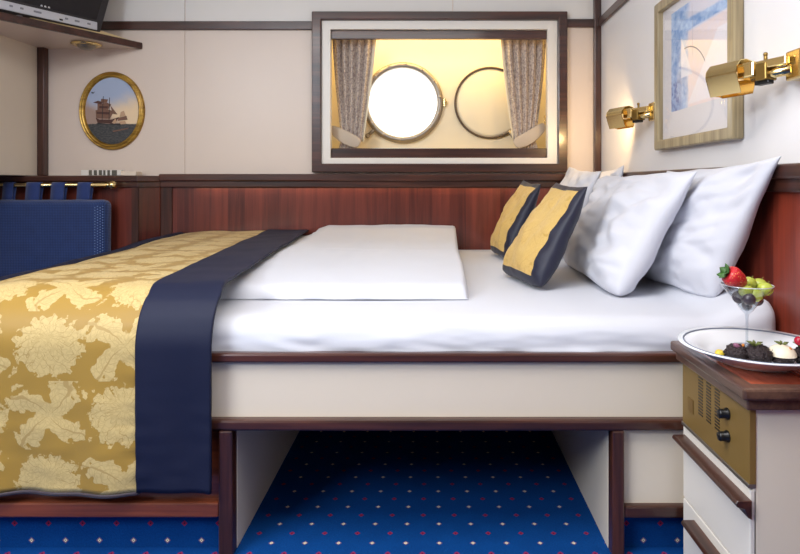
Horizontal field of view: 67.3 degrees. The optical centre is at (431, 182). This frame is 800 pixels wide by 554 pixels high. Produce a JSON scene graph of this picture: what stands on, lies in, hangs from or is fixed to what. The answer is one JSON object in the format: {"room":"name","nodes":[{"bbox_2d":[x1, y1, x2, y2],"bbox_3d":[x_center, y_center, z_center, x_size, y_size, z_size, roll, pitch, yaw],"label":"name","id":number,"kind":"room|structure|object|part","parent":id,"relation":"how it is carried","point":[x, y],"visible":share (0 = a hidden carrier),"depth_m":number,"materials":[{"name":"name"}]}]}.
{"room":"ship interior","nodes":[
{"label":"ship interior","id":0,"kind":"room"},
{"bbox_2d":[0,35,37,175],"bbox_3d":[-2.140,-0.641,1.575,0.440,1.211,2.750,0,0,0],"label":"wall","id":1,"kind":"structure","parent":0,"point":[18,60],"depth_m":2.79,"materials":[{"name":"paint"}]},
{"bbox_2d":[0,12,141,48],"bbox_3d":[-1.671,-0.698,2.525,0.498,0.081,0.850,0,0,0],"label":"corner shelf","id":2,"kind":"object","parent":1,"relation":"attached to","point":[31,31],"visible":0.89,"depth_m":2.70,"materials":[{"name":"beige laminate"}]},
{"bbox_2d":[0,0,108,31],"bbox_3d":[-1.665,-0.865,2.621,0.069,0.352,0.589,0,0,30],"label":"television","id":3,"kind":"object","parent":2,"relation":"on","point":[84,14],"visible":0.82,"depth_m":2.64,"materials":[{"name":"black plastic"}]},
{"bbox_2d":[70,41,101,49],"bbox_3d":[-1.630,-0.641,2.830,0.132,0.029,0.132,0,0,0],"label":"recessed light","id":4,"kind":"object","parent":2,"relation":"attached to","point":[84,45],"visible":1,"depth_m":2.80,"materials":[{"name":"gold metal"}]},
{"bbox_2d":[48,0,592,175],"bbox_3d":[-0.767,-0.197,2.960,3.185,2.100,0.020,0,0,0],"label":"wall","id":5,"kind":"structure","parent":0,"point":[216,101],"depth_m":2.95,"materials":[{"name":"white paint"}]},
{"bbox_2d":[37,47,47,175],"bbox_3d":[-1.902,-0.351,2.932,0.036,0.631,0.036,0,0,0],"label":"trim","id":6,"kind":"structure","parent":5,"relation":"attached to","point":[42,52],"depth_m":2.91,"materials":[{"name":"brown wood"}]},
{"bbox_2d":[0,181,116,189],"bbox_3d":[-1.916,0.010,2.811,0.888,0.042,0.063,0,0,0],"label":"rod","id":7,"kind":"object","parent":5,"relation":"attached to","point":[112,185],"visible":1,"depth_m":2.79,"materials":[{"name":"gold metal"}]},
{"bbox_3d":[-1.936,0.010,2.800,0.848,0.019,0.019,0,0,0],"label":"rod","id":8,"kind":"part","parent":7,"relation":"part of","materials":[{"name":"gold metal"}]},
{"bbox_2d":[0,182,110,276],"bbox_3d":[-1.924,0.275,2.775,0.865,0.558,0.086,0,0,0],"label":"pad","id":9,"kind":"object","parent":7,"relation":"hanging from","point":[36,233],"visible":0.52,"depth_m":2.73,"materials":[{"name":"blue fabric"}]},
{"bbox_2d":[0,187,159,250],"bbox_3d":[-1.843,0.433,2.900,1.035,0.840,0.100,0,0,0],"label":"wall panel","id":10,"kind":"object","parent":5,"relation":"attached to","point":[119,198],"depth_m":2.85,"materials":[{"name":"brown wood"}]},
{"bbox_2d":[0,176,159,186],"bbox_3d":[-1.839,-0.007,2.889,1.042,0.056,0.122,0,0,0],"label":"trim","id":11,"kind":"structure","parent":5,"relation":"attached to","point":[122,181],"depth_m":2.83,"materials":[{"name":"brown wood"}]},
{"bbox_2d":[81,170,123,175],"bbox_3d":[-1.584,-0.049,2.884,0.192,0.027,0.032,0,0,0],"label":"box","id":12,"kind":"object","parent":11,"relation":"on","point":[83,172],"visible":1,"depth_m":2.87,"materials":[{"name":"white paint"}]},
{"bbox_2d":[121,171,141,175],"bbox_3d":[-1.447,-0.045,2.890,0.072,0.020,0.060,0,0,0],"label":"card stack","id":13,"kind":"object","parent":11,"relation":"on","point":[123,173],"visible":1,"depth_m":2.86,"materials":[{"name":"white paper"}]},
{"bbox_2d":[79,72,144,149],"bbox_3d":[-1.570,-0.354,2.940,0.320,0.384,0.020,0,0,0],"label":"painting","id":14,"kind":"object","parent":5,"relation":"attached to","point":[111,105],"visible":1,"depth_m":2.94},
{"bbox_2d":[131,187,138,243],"bbox_3d":[-1.409,0.434,2.847,0.033,0.838,0.006,0,0,0],"label":"trim","id":15,"kind":"structure","parent":5,"relation":"attached to","point":[134,190],"depth_m":2.84,"materials":[{"name":"brown wood"}]},
{"bbox_2d":[160,187,172,235],"bbox_3d":[-1.296,0.434,2.938,0.057,0.838,0.025,0,0,0],"label":"trim","id":16,"kind":"structure","parent":5,"relation":"attached to","point":[166,193],"depth_m":2.92,"materials":[{"name":"brown wood"}]},
{"bbox_2d":[101,21,311,29],"bbox_3d":[-1.252,-0.771,2.942,1.335,0.041,0.016,0,0,0],"label":"trim","id":17,"kind":"structure","parent":5,"relation":"attached to","point":[106,25],"depth_m":2.93,"materials":[{"name":"brown wood"}]},
{"bbox_2d":[173,187,550,249],"bbox_3d":[-0.222,0.434,2.941,2.093,0.838,0.018,0,0,0],"label":"wall panel","id":18,"kind":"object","parent":5,"relation":"attached to","point":[475,212],"depth_m":2.93,"materials":[{"name":"brown wood"}]},
{"bbox_2d":[159,174,564,186],"bbox_3d":[-0.249,-0.011,2.925,2.148,0.065,0.050,0,0,0],"label":"trim","id":19,"kind":"structure","parent":5,"relation":"attached to","point":[166,180],"depth_m":2.90,"materials":[{"name":"brown wood"}]},
{"bbox_2d":[312,11,566,171],"bbox_3d":[0.037,-0.444,2.958,1.244,0.783,0.085,0,0,0],"label":"window","id":20,"kind":"structure","parent":5,"relation":"in","point":[327,26],"depth_m":2.93,"materials":[{"name":"brown wood"}]},
{"bbox_3d":[0.034,-0.147,2.976,1.062,0.048,0.048,0,0,0],"label":"sill","id":21,"kind":"part","parent":20,"relation":"part of","materials":[{"name":"brown wood"}]},
{"bbox_2d":[567,19,593,27],"bbox_3d":[0.727,-0.783,2.942,0.136,0.040,0.016,0,0,0],"label":"trim","id":22,"kind":"structure","parent":5,"relation":"attached to","point":[571,23],"depth_m":2.93,"materials":[{"name":"brown wood"}]},
{"bbox_2d":[593,0,600,171],"bbox_3d":[0.808,-0.645,2.935,0.034,1.203,0.030,0,0,0],"label":"trim","id":23,"kind":"structure","parent":5,"relation":"attached to","point":[596,3],"depth_m":2.92,"materials":[{"name":"brown wood"}]},
{"bbox_2d":[0,431,682,553],"bbox_3d":[-0.767,0.853,0.685,3.225,0.001,4.570,0,0,0],"label":"floor","id":24,"kind":"structure","parent":0,"point":[333,492],"depth_m":1.62,"materials":[{"name":"blue carpet"}]},
{"bbox_2d":[0,351,684,553],"bbox_3d":[-0.211,0.622,2.148,2.057,0.462,1.564,0,0,0],"label":"frame","id":25,"kind":"object","parent":24,"relation":"on","point":[613,417],"visible":0.5,"depth_m":1.39,"materials":[{"name":"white wood"}]},
{"bbox_3d":[-0.864,0.747,1.386,0.753,0.035,0.036,0,0,0],"label":"skirting trim","id":26,"kind":"part","parent":25,"relation":"part of","materials":[{"name":"brown wood"}]},
{"bbox_3d":[-0.864,0.650,1.396,0.753,0.170,0.016,0,0,0],"label":"foot panel","id":27,"kind":"part","parent":25,"relation":"part of","materials":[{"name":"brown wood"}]},
{"bbox_3d":[-0.471,0.709,1.384,0.032,0.288,0.036,0,0,0],"label":"post","id":28,"kind":"part","parent":25,"relation":"part of","materials":[{"name":"brown wood"}]},
{"bbox_3d":[-0.465,0.708,2.166,0.020,0.290,1.528,0,0,0],"label":"panel","id":29,"kind":"part","parent":25,"relation":"part of","materials":[{"name":"laminate"}]},
{"bbox_3d":[-0.211,0.401,1.386,2.057,0.022,0.028,0,0,0],"label":"mattress rail","id":30,"kind":"part","parent":25,"relation":"part of","materials":[{"name":"brown wood"}]},
{"bbox_3d":[-0.211,0.475,1.395,2.057,0.131,0.018,0,0,0],"label":"panel","id":31,"kind":"part","parent":25,"relation":"part of","materials":[{"name":"laminate"}]},
{"bbox_3d":[-0.211,0.553,1.385,2.057,0.026,0.038,0,0,0],"label":"rail","id":32,"kind":"part","parent":25,"relation":"part of","materials":[{"name":"brown wood"}]},
{"bbox_2d":[212,250,775,351],"bbox_3d":[-0.209,0.360,2.155,2.045,0.180,1.539,0,0,0],"label":"mattress","id":33,"kind":"object","parent":25,"relation":"on","point":[501,311],"visible":0.35,"depth_m":1.42,"materials":[{"name":"white fabric"}]},
{"bbox_2d":[0,229,308,498],"bbox_3d":[-0.886,0.465,2.127,0.784,0.478,1.587,0,0,0],"label":"bedspread","id":34,"kind":"object","parent":33,"relation":"on","point":[106,357],"visible":1,"depth_m":1.35,"materials":[{"name":"gold fabric"}]},
{"bbox_2d":[220,224,467,298],"bbox_3d":[-0.334,0.258,2.272,0.912,0.116,1.292,0,0,0],"label":"duvet","id":35,"kind":"object","parent":33,"relation":"on","point":[389,261],"visible":0.89,"depth_m":1.86,"materials":[{"name":"white fabric"}]},
{"bbox_2d":[490,180,540,257],"bbox_3d":[0.347,0.147,2.563,0.177,0.325,0.301,0,0,-5],"label":"cushion","id":36,"kind":"object","parent":33,"relation":"on","point":[516,211],"visible":0.84,"depth_m":2.46,"materials":[{"name":"gold fabric"}]},
{"bbox_2d":[502,183,586,286],"bbox_3d":[0.353,0.155,1.922,0.203,0.315,0.336,0,0,-6],"label":"cushion","id":37,"kind":"object","parent":33,"relation":"on","point":[539,247],"visible":1,"depth_m":1.80,"materials":[{"name":"gold fabric"}]},
{"bbox_2d":[560,167,600,208],"bbox_3d":[0.597,0.114,2.653,0.198,0.383,0.425,0,0,0],"label":"pillow","id":38,"kind":"object","parent":33,"relation":"on","point":[573,177],"visible":0.2,"depth_m":2.53,"materials":[{"name":"white fabric"}]},
{"bbox_2d":[596,165,623,177],"bbox_3d":[0.730,0.106,2.664,0.141,0.357,0.415,0,0,4],"label":"pillow","id":39,"kind":"object","parent":33,"relation":"on","point":[619,171],"visible":0.06,"depth_m":2.50,"materials":[{"name":"white fabric"}]},
{"bbox_2d":[563,171,696,295],"bbox_3d":[0.590,0.143,1.967,0.242,0.348,0.766,0,0,0],"label":"pillow","id":40,"kind":"object","parent":33,"relation":"on","point":[616,238],"visible":0.92,"depth_m":1.71,"materials":[{"name":"white fabric"}]},
{"bbox_2d":[643,156,780,296],"bbox_3d":[0.727,0.124,1.684,0.157,0.369,0.680,0,0,0],"label":"pillow","id":41,"kind":"object","parent":33,"relation":"on","point":[711,229],"visible":0.66,"depth_m":1.53,"materials":[{"name":"white fabric"}]},
{"bbox_3d":[0.420,0.708,2.166,0.019,0.290,1.528,0,0,0],"label":"panel","id":42,"kind":"part","parent":25,"relation":"part of","materials":[{"name":"laminate"}]},
{"bbox_3d":[0.425,0.709,1.384,0.028,0.288,0.036,0,0,0],"label":"post","id":43,"kind":"part","parent":25,"relation":"part of","materials":[{"name":"brown wood"}]},
{"bbox_3d":[0.628,0.753,1.387,0.378,0.028,0.034,0,0,0],"label":"skirting trim","id":44,"kind":"part","parent":25,"relation":"part of","materials":[{"name":"brown wood"}]},
{"bbox_3d":[0.628,0.653,1.395,0.378,0.176,0.018,0,0,0],"label":"panel","id":45,"kind":"part","parent":25,"relation":"part of","materials":[{"name":"laminate"}]},
{"bbox_2d":[671,341,799,553],"bbox_3d":[0.675,0.604,1.196,0.279,0.498,0.323,0,0,0],"label":"nightstand","id":46,"kind":"object","parent":24,"relation":"on","point":[739,441],"visible":0.98,"depth_m":1.11,"materials":[{"name":"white wood"}]},
{"bbox_3d":[0.562,0.484,1.305,0.001,0.030,0.026,0,0,0],"label":"name plate","id":47,"kind":"part","parent":46,"relation":"part of","materials":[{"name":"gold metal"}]},
{"bbox_3d":[0.550,0.742,1.175,0.029,0.034,0.234,0,0,0],"label":"handle","id":48,"kind":"part","parent":46,"relation":"part of","materials":[{"name":"brown wood"}]},
{"bbox_3d":[0.571,0.774,1.208,0.012,0.134,0.284,0,0,0],"label":"drawer","id":49,"kind":"part","parent":46,"relation":"part of","materials":[{"name":"white paint"}]},
{"bbox_2d":[698,376,719,430],"bbox_3d":[0.563,0.447,1.220,0.001,0.080,0.093,0,0,0],"label":"speaker grille","id":50,"kind":"object","parent":46,"relation":"attached to","point":[708,393],"depth_m":1.22,"materials":[{"name":"gold metal"}]},
{"bbox_3d":[0.550,0.578,1.199,0.029,0.034,0.282,0,0,0],"label":"handle","id":51,"kind":"part","parent":46,"relation":"part of","materials":[{"name":"brown wood"}]},
{"bbox_3d":[0.569,0.468,1.206,0.012,0.134,0.284,0,0,0],"label":"radio panel","id":52,"kind":"part","parent":46,"relation":"part of","materials":[{"name":"brown metal"}]},
{"bbox_3d":[0.571,0.625,1.208,0.012,0.157,0.284,0,0,0],"label":"drawer","id":53,"kind":"part","parent":46,"relation":"part of","materials":[{"name":"white paint"}]},
{"bbox_3d":[0.554,0.482,1.142,0.018,0.022,0.022,0,0,0],"label":"control knob","id":54,"kind":"part","parent":46,"relation":"part of","materials":[{"name":"black plastic"}]},
{"bbox_3d":[0.554,0.439,1.142,0.018,0.022,0.022,0,0,0],"label":"control knob","id":55,"kind":"part","parent":46,"relation":"part of","materials":[{"name":"black plastic"}]},
{"bbox_3d":[0.676,0.377,1.196,0.277,0.042,0.323,0,0,0],"label":"moulding","id":56,"kind":"part","parent":46,"relation":"part of","materials":[{"name":"brown wood"}]},
{"bbox_2d":[677,326,799,371],"bbox_3d":[0.643,0.337,1.195,0.286,0.036,0.286,0,0,0],"label":"plate","id":57,"kind":"object","parent":46,"relation":"on","point":[705,340],"visible":0.77,"depth_m":1.26,"materials":[{"name":"white ceramic"}]},
{"bbox_2d":[715,349,724,355],"bbox_3d":[0.559,0.334,1.165,0.019,0.022,0.019,0,0,42],"label":"fruit piece","id":58,"kind":"object","parent":57,"relation":"on","point":[718,351],"visible":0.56,"depth_m":1.16,"materials":[{"name":"yellow food"}]},
{"bbox_2d":[723,343,747,359],"bbox_3d":[0.582,0.325,1.144,0.048,0.042,0.049,0,0,0],"label":"truffle","id":59,"kind":"object","parent":57,"relation":"on","point":[735,350],"visible":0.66,"depth_m":1.13,"materials":[{"name":"brown food"}]},
{"bbox_2d":[720,281,774,343],"bbox_3d":[0.657,0.276,1.252,0.102,0.130,0.102,0,0,0],"label":"glass","id":60,"kind":"object","parent":57,"relation":"on","point":[721,283],"visible":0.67,"depth_m":1.24,"materials":[{"name":"clear glass"}]},
{"bbox_2d":[717,263,746,286],"bbox_3d":[0.618,0.191,1.235,0.059,0.049,0.042,0,0,0],"label":"strawberry","id":61,"kind":"object","parent":60,"relation":"on","point":[731,276],"visible":1,"depth_m":1.22,"materials":[{"name":"red plant"}]},
{"bbox_2d":[732,290,742,303],"bbox_3d":[0.637,0.237,1.245,0.027,0.027,0.027,0,0,0],"label":"grape","id":62,"kind":"object","parent":60,"relation":"in","point":[737,298],"visible":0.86,"depth_m":1.24,"materials":[{"name":"black food"}]},
{"bbox_2d":[738,284,753,296],"bbox_3d":[0.645,0.220,1.232,0.030,0.030,0.028,0,0,0],"label":"grape","id":63,"kind":"object","parent":60,"relation":"in","point":[741,292],"visible":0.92,"depth_m":1.22,"materials":[{"name":"green food"}]},
{"bbox_2d":[741,302,752,309],"bbox_3d":[0.654,0.253,1.246,0.021,0.021,0.021,0,0,0],"label":"grape","id":64,"kind":"object","parent":60,"relation":"in","point":[744,306],"visible":0.6,"depth_m":1.24,"materials":[{"name":"black food"}]},
{"bbox_2d":[721,282,773,313],"bbox_3d":[0.657,0.243,1.252,0.101,0.061,0.101,0,0,0],"label":"bowl","id":65,"kind":"object","parent":60,"relation":"on","point":[723,286],"depth_m":1.23,"materials":[{"name":"clear glass"}]},
{"bbox_2d":[742,293,755,304],"bbox_3d":[0.646,0.236,1.222,0.025,0.025,0.025,0,0,0],"label":"grape","id":66,"kind":"object","parent":60,"relation":"in","point":[748,299],"visible":1,"depth_m":1.21,"materials":[{"name":"food"}]},
{"bbox_2d":[746,276,756,287],"bbox_3d":[0.667,0.209,1.262,0.030,0.030,0.028,0,0,0],"label":"grape","id":67,"kind":"object","parent":60,"relation":"in","point":[753,283],"visible":0.5,"depth_m":1.25,"materials":[{"name":"green food"}]},
{"bbox_2d":[752,287,763,301],"bbox_3d":[0.662,0.228,1.230,0.032,0.032,0.030,0,0,0],"label":"grape","id":68,"kind":"object","parent":60,"relation":"in","point":[757,293],"visible":0.62,"depth_m":1.22,"materials":[{"name":"green food"}]},
{"bbox_2d":[753,299,763,305],"bbox_3d":[0.678,0.244,1.252,0.025,0.025,0.025,0,0,0],"label":"grape","id":69,"kind":"object","parent":60,"relation":"in","point":[755,303],"visible":0.4,"depth_m":1.24,"materials":[{"name":"food"}]},
{"bbox_2d":[755,277,765,287],"bbox_3d":[0.695,0.215,1.275,0.032,0.032,0.030,0,0,0],"label":"grape","id":70,"kind":"object","parent":60,"relation":"on","point":[759,280],"visible":0.38,"depth_m":1.27,"materials":[{"name":"green food"}]},
{"bbox_2d":[757,281,773,295],"bbox_3d":[0.695,0.219,1.252,0.032,0.032,0.030,0,0,0],"label":"grape","id":71,"kind":"object","parent":60,"relation":"in","point":[763,284],"visible":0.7,"depth_m":1.24,"materials":[{"name":"green food"}]},
{"bbox_2d":[745,340,773,362],"bbox_3d":[0.614,0.322,1.129,0.051,0.047,0.050,0,0,-40],"label":"truffle","id":72,"kind":"object","parent":57,"relation":"on","point":[757,351],"visible":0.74,"depth_m":1.12,"materials":[{"name":"black food"}]},
{"bbox_2d":[768,340,796,363],"bbox_3d":[0.658,0.322,1.128,0.050,0.044,0.050,0,0,0],"label":"truffle","id":73,"kind":"object","parent":57,"relation":"on","point":[782,353],"visible":0.8,"depth_m":1.11,"materials":[{"name":"white food"}]},
{"bbox_2d":[793,342,799,363],"bbox_3d":[0.703,0.323,1.127,0.049,0.046,0.051,0,0,0],"label":"truffle","id":74,"kind":"object","parent":57,"relation":"on","point":[797,349],"visible":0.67,"depth_m":1.12,"materials":[{"name":"black food"}]},
{"bbox_2d":[794,336,799,345],"bbox_3d":[0.684,0.294,1.118,0.017,0.017,0.017,0,0,0],"label":"berry","id":75,"kind":"object","parent":74,"relation":"on","point":[796,339],"visible":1,"depth_m":1.11,"materials":[{"name":"red food"}]},
{"bbox_2d":[332,40,545,147],"bbox_3d":[0.034,-0.443,3.230,1.222,0.779,0.060,0,0,0],"label":"wall","id":76,"kind":"structure","parent":0,"point":[449,62],"depth_m":3.20,"materials":[{"name":"beige paint"}]},
{"bbox_2d":[365,62,446,142],"bbox_3d":[-0.149,-0.426,3.188,0.462,0.432,0.064,0,0,0],"label":"porthole","id":77,"kind":"object","parent":76,"relation":"attached to","point":[441,102],"visible":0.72,"depth_m":3.17,"materials":[{"name":"metal"}]},
{"bbox_2d":[454,67,511,138],"bbox_3d":[0.309,-0.407,3.184,0.382,0.420,0.031,0,0,0],"label":"porthole cover","id":78,"kind":"object","parent":76,"relation":"attached to","point":[480,100],"visible":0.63,"depth_m":3.18,"materials":[{"name":"beige paint"}]},
{"bbox_2d":[601,0,799,171],"bbox_3d":[0.835,-0.197,0.685,0.020,2.100,4.570,0,0,0],"label":"wall","id":79,"kind":"structure","parent":0,"point":[772,112],"depth_m":1.91,"materials":[{"name":"white paint"}]},
{"bbox_2d":[599,0,628,25],"bbox_3d":[0.818,-0.783,1.560,0.014,0.040,2.720,0,0,0],"label":"trim","id":80,"kind":"structure","parent":79,"relation":"attached to","point":[618,4],"depth_m":2.71,"materials":[{"name":"brown wood"}]},
{"bbox_2d":[606,102,654,129],"bbox_3d":[0.761,-0.255,2.244,0.075,0.089,0.245,0,0,-25],"label":"reading lamp","id":81,"kind":"object","parent":79,"relation":"attached to","point":[624,117],"visible":0.95,"depth_m":2.26,"materials":[{"name":"gold metal"}]},
{"bbox_3d":[0.728,-0.252,2.314,0.075,0.084,0.090,0,0,-25],"label":"lamp shade","id":82,"kind":"part","parent":81,"relation":"part of","materials":[{"name":"gold metal"}]},
{"bbox_3d":[0.774,-0.258,2.215,0.032,0.045,0.099,0,0,-25],"label":"arm","id":83,"kind":"part","parent":81,"relation":"part of","materials":[{"name":"gold metal"}]},
{"bbox_2d":[654,0,743,149],"bbox_3d":[0.808,-0.375,1.864,0.031,0.518,0.564,0,0,0],"label":"framed picture","id":84,"kind":"object","parent":79,"relation":"attached to","point":[691,37],"visible":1,"depth_m":1.86,"materials":[{"name":"brown wood"}]},
{"bbox_2d":[671,0,726,111],"bbox_3d":[0.812,-0.406,1.844,0.001,0.332,0.384,0,0,0],"label":"print","id":85,"kind":"object","parent":84,"relation":"attached to","point":[699,27],"depth_m":1.85},
{"bbox_2d":[623,163,799,192],"bbox_3d":[0.808,-0.011,1.558,0.034,0.065,2.715,0,0,0],"label":"trim","id":86,"kind":"structure","parent":79,"relation":"attached to","point":[786,177],"depth_m":1.37,"materials":[{"name":"brown wood"}]},
{"bbox_2d":[705,48,799,98],"bbox_3d":[0.761,-0.257,1.394,0.075,0.089,0.245,0,0,-25],"label":"reading lamp","id":87,"kind":"object","parent":79,"relation":"attached to","point":[740,77],"visible":1,"depth_m":1.41,"materials":[{"name":"gold metal"}]},
{"bbox_3d":[0.728,-0.254,1.464,0.075,0.084,0.090,0,0,-25],"label":"lamp shade","id":88,"kind":"part","parent":87,"relation":"part of","materials":[{"name":"gold metal"}]},
{"bbox_2d":[754,79,773,85],"bbox_3d":[0.766,-0.232,1.384,0.020,0.011,0.036,0,0,-25],"label":"switch","id":89,"kind":"object","parent":87,"relation":"attached to","point":[757,82],"depth_m":1.38,"materials":[{"name":"black plastic"}]},
{"bbox_3d":[0.774,-0.260,1.365,0.032,0.045,0.099,0,0,-25],"label":"arm","id":90,"kind":"part","parent":87,"relation":"part of","materials":[{"name":"gold metal"}]},
{"bbox_2d":[735,192,799,334],"bbox_3d":[0.822,0.434,1.566,0.006,0.838,2.732,0,0,0],"label":"wall panel","id":91,"kind":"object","parent":79,"relation":"attached to","point":[771,251],"depth_m":1.41,"materials":[{"name":"brown wood"}]},
{"bbox_3d":[0.034,-0.443,3.085,1.222,0.779,0.230,0,0,0],"label":"wall","id":92,"kind":"structure","parent":0,"visible":0},
{"bbox_2d":[332,40,375,147],"bbox_3d":[-0.401,-0.459,3.040,0.246,0.627,0.058,0,0,0],"label":"curtain","id":93,"kind":"object","parent":92,"relation":"hanging from","point":[353,59],"visible":0.8,"depth_m":3.04,"materials":[{"name":"beige fabric"}]},
{"bbox_2d":[501,40,545,147],"bbox_3d":[0.463,-0.459,3.039,0.238,0.626,0.054,0,0,0],"label":"curtain","id":94,"kind":"object","parent":92,"relation":"hanging from","point":[523,60],"visible":0.87,"depth_m":3.04,"materials":[{"name":"beige fabric"}]}
]}

